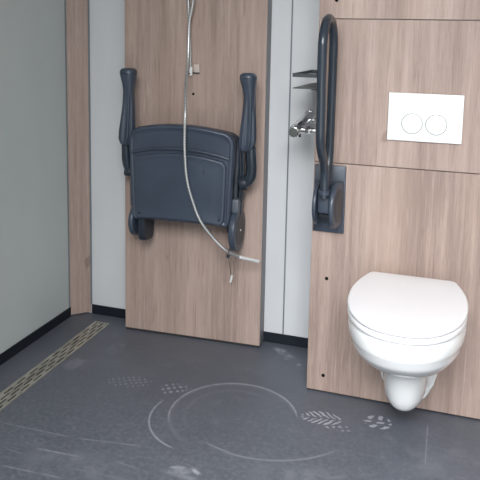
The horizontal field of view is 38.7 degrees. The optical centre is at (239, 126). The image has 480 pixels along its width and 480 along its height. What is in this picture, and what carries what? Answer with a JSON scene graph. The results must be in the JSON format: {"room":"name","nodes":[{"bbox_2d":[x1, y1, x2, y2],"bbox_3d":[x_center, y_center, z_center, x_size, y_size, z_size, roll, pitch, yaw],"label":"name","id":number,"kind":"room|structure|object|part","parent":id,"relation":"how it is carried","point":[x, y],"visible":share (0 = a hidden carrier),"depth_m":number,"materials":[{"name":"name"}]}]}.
{"room":"accessible bathroom","nodes":[
{"label":"accessible bathroom","id":0,"kind":"room"},
{"bbox_2d":[0,0,68,353],"bbox_3d":[-1.196,-0.135,1.937,0.100,2.350,2.533,4,8,18],"label":"wall","id":1,"kind":"structure","parent":0,"point":[34,282],"depth_m":2.85,"materials":[{"name":"grey paint"}]},
{"bbox_2d":[0,307,70,364],"bbox_3d":[-1.163,1.009,2.088,0.006,0.045,2.364,4,8,18],"label":"baseboard","id":2,"kind":"structure","parent":1,"relation":"attached to","point":[25,342],"depth_m":2.92,"materials":[{"name":"black plastic"}]},
{"bbox_2d":[64,0,69,307],"bbox_3d":[-0.773,-0.297,3.041,0.003,2.305,0.007,4,8,18],"label":"trim","id":3,"kind":"structure","parent":1,"relation":"attached to","point":[64,0],"depth_m":3.09,"materials":[{"name":"grey"}]},
{"bbox_2d":[89,0,319,337],"bbox_3d":[0.517,-0.211,2.755,2.840,2.350,0.100,4,8,18],"label":"wall","id":4,"kind":"structure","parent":0,"point":[107,17],"depth_m":2.92,"materials":[{"name":"white paint"}]},
{"bbox_2d":[66,0,90,314],"bbox_3d":[-0.728,-0.280,3.069,0.072,2.344,0.070,4,8,18],"label":"trim","id":5,"kind":"structure","parent":4,"relation":"attached to","point":[76,10],"depth_m":3.12,"materials":[{"name":"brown wood"}]},
{"bbox_2d":[88,0,91,303],"bbox_3d":[-0.680,-0.301,3.085,0.006,2.305,0.006,4,8,18],"label":"trim","id":6,"kind":"structure","parent":4,"relation":"attached to","point":[88,0],"depth_m":3.14,"materials":[{"name":"grey"}]},
{"bbox_2d":[125,0,271,347],"bbox_3d":[-0.180,-0.241,2.886,0.621,2.348,0.100,3,8,15],"label":"wood wall panel","id":7,"kind":"object","parent":4,"relation":"attached to","point":[177,283],"visible":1,"depth_m":2.89,"materials":[{"name":"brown wood"}]},
{"bbox_2d":[118,68,256,251],"bbox_3d":[-0.207,0.133,2.799,0.583,0.732,0.182,3,8,15],"label":"shower seat","id":8,"kind":"object","parent":7,"relation":"attached to","point":[152,155],"visible":0.99,"depth_m":2.73,"materials":[{"name":"plastic"}]},
{"bbox_3d":[-0.224,0.181,2.818,0.467,0.377,0.041,3,8,15],"label":"backrest","id":9,"kind":"part","parent":8,"relation":"part of","materials":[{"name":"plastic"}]},
{"bbox_3d":[0.007,0.254,2.773,0.020,0.085,0.072,3,8,15],"label":"hinge stem","id":10,"kind":"part","parent":8,"relation":"part of","materials":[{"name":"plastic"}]},
{"bbox_3d":[0.013,0.144,2.708,0.013,0.132,0.033,2,8,5],"label":"stay rod","id":11,"kind":"part","parent":8,"relation":"part of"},
{"bbox_2d":[188,64,199,73],"bbox_3d":[-0.192,-0.236,2.827,0.054,0.040,0.022,-1,8,-14],"label":"clip","id":12,"kind":"object","parent":7,"relation":"attached to","point":[196,66],"visible":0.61,"depth_m":2.83,"materials":[{"name":"beige plastic"}]},
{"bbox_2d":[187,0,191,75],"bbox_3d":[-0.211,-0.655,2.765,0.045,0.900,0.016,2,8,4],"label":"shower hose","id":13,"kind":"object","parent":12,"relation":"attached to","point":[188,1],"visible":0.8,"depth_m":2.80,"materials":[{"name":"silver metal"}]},
{"bbox_2d":[183,0,258,262],"bbox_3d":[-0.079,-0.264,2.665,0.334,1.645,0.168,4,8,18],"label":"shower hose","id":14,"kind":"object","parent":7,"relation":"hanging from","point":[214,239],"visible":1,"depth_m":2.71,"materials":[{"name":"silver metal"}]},
{"bbox_2d":[226,248,233,282],"bbox_3d":[-0.038,0.570,2.787,0.024,0.182,0.128,2,8,7],"label":"tie","id":15,"kind":"object","parent":14,"relation":"attached to","point":[227,255],"visible":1,"depth_m":2.77,"materials":[{"name":"plastic"}]},
{"bbox_2d":[92,304,307,347],"bbox_3d":[-0.172,0.897,3.069,1.114,0.045,0.006,4,8,18],"label":"baseboard","id":16,"kind":"structure","parent":4,"relation":"attached to","point":[271,337],"depth_m":2.97,"materials":[{"name":"black plastic"}]},
{"bbox_2d":[282,0,292,333],"bbox_3d":[0.208,-0.245,2.799,0.006,2.305,0.004,4,8,18],"label":"trim","id":17,"kind":"structure","parent":4,"relation":"attached to","point":[292,0],"depth_m":2.85,"materials":[{"name":"grey"}]},
{"bbox_2d":[0,312,479,479],"bbox_3d":[0.098,1.130,1.721,2.840,0.050,2.633,4,8,18],"label":"floor","id":18,"kind":"structure","parent":0,"point":[127,404],"depth_m":2.36,"materials":[{"name":"grey plastic"}]},
{"bbox_2d":[0,321,109,410],"bbox_3d":[-0.827,0.975,2.548,0.075,0.003,1.254,4,8,18],"label":"floor drain","id":19,"kind":"object","parent":18,"relation":"on","point":[39,371],"visible":1,"depth_m":2.73,"materials":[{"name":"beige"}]},
{"bbox_2d":[317,18,479,173],"bbox_3d":[1.017,-0.151,2.368,1.446,2.346,0.330,4,8,18],"label":"wall","id":20,"kind":"structure","parent":0,"point":[320,18],"depth_m":2.33,"materials":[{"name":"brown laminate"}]},
{"bbox_2d":[288,109,315,137],"bbox_3d":[0.272,-0.008,2.622,0.110,0.088,0.288,4,8,18],"label":"shower mixer","id":21,"kind":"object","parent":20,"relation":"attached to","point":[299,126],"visible":0.72,"depth_m":2.55,"materials":[{"name":"silver metal"}]},
{"bbox_3d":[0.201,0.016,2.519,0.043,0.045,0.040,4,15,18],"label":"control knob","id":22,"kind":"part","parent":21,"relation":"part of","materials":[{"name":"silver metal"}]},
{"bbox_2d":[292,70,316,89],"bbox_3d":[0.285,-0.177,2.610,0.098,0.062,0.318,4,8,18],"label":"shower shelf","id":23,"kind":"object","parent":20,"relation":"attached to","point":[313,86],"visible":0.48,"depth_m":2.49,"materials":[{"name":"grey metal"}]},
{"bbox_3d":[0.285,-0.201,2.607,0.097,0.013,0.318,4,8,18],"label":"shelf rail","id":24,"kind":"part","parent":23,"relation":"part of","materials":[{"name":"grey metal"}]},
{"bbox_3d":[0.284,-0.154,2.610,0.093,0.004,0.308,4,8,18],"label":"shelf plate","id":25,"kind":"part","parent":23,"relation":"part of","materials":[{"name":"grey metal"}]},
{"bbox_2d":[307,161,479,419],"bbox_3d":[0.948,0.602,2.305,1.448,0.870,0.014,4,8,18],"label":"wood wall panel","id":26,"kind":"object","parent":20,"relation":"attached to","point":[401,221],"visible":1,"depth_m":2.41,"materials":[{"name":"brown wood"}]},
{"bbox_2d":[312,14,345,233],"bbox_3d":[0.288,0.013,2.307,0.112,0.774,0.257,4,8,18],"label":"grab rail","id":27,"kind":"object","parent":26,"relation":"attached to","point":[328,200],"visible":1,"depth_m":2.34,"materials":[{"name":"plastic"}]},
{"bbox_3d":[0.321,0.260,2.458,0.112,0.246,0.011,4,8,18],"label":"wall plate","id":28,"kind":"part","parent":27,"relation":"part of","materials":[{"name":"plastic"}]},
{"bbox_2d":[347,272,467,410],"bbox_3d":[0.523,0.769,2.187,0.368,0.459,0.518,4,8,18],"label":"toilet","id":29,"kind":"object","parent":26,"relation":"attached to","point":[410,329],"visible":1,"depth_m":2.04,"materials":[{"name":"white ceramic"}]},
{"bbox_3d":[0.521,0.575,2.144,0.366,0.020,0.473,4,8,18],"label":"seat","id":30,"kind":"part","parent":29,"relation":"part of","materials":[{"name":"white plastic"}]},
{"bbox_3d":[0.521,0.553,2.140,0.368,0.019,0.482,4,8,18],"label":"lid","id":31,"kind":"part","parent":29,"relation":"part of","materials":[{"name":"white plastic"}]},
{"bbox_3d":[0.524,0.790,2.193,0.367,0.416,0.510,4,8,18],"label":"bowl","id":32,"kind":"part","parent":29,"relation":"part of","materials":[{"name":"white ceramic"}]},
{"bbox_2d":[314,19,479,173],"bbox_3d":[0.961,-0.083,2.214,1.448,0.506,0.012,4,8,18],"label":"wood wall panel","id":33,"kind":"object","parent":20,"relation":"attached to","point":[377,58],"visible":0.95,"depth_m":2.34,"materials":[{"name":"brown wood"}]},
{"bbox_2d":[387,92,464,143],"bbox_3d":[0.627,-0.028,2.318,0.246,0.164,0.014,4,8,18],"label":"flush plate","id":34,"kind":"object","parent":33,"relation":"attached to","point":[418,117],"visible":1,"depth_m":2.31,"materials":[{"name":"white plastic"}]},
{"bbox_2d":[319,0,479,19],"bbox_3d":[0.975,-0.814,2.115,1.448,0.964,0.014,4,8,18],"label":"wood wall panel","id":35,"kind":"object","parent":20,"relation":"attached to","point":[346,9],"visible":1,"depth_m":2.31,"materials":[{"name":"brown wood"}]}
]}

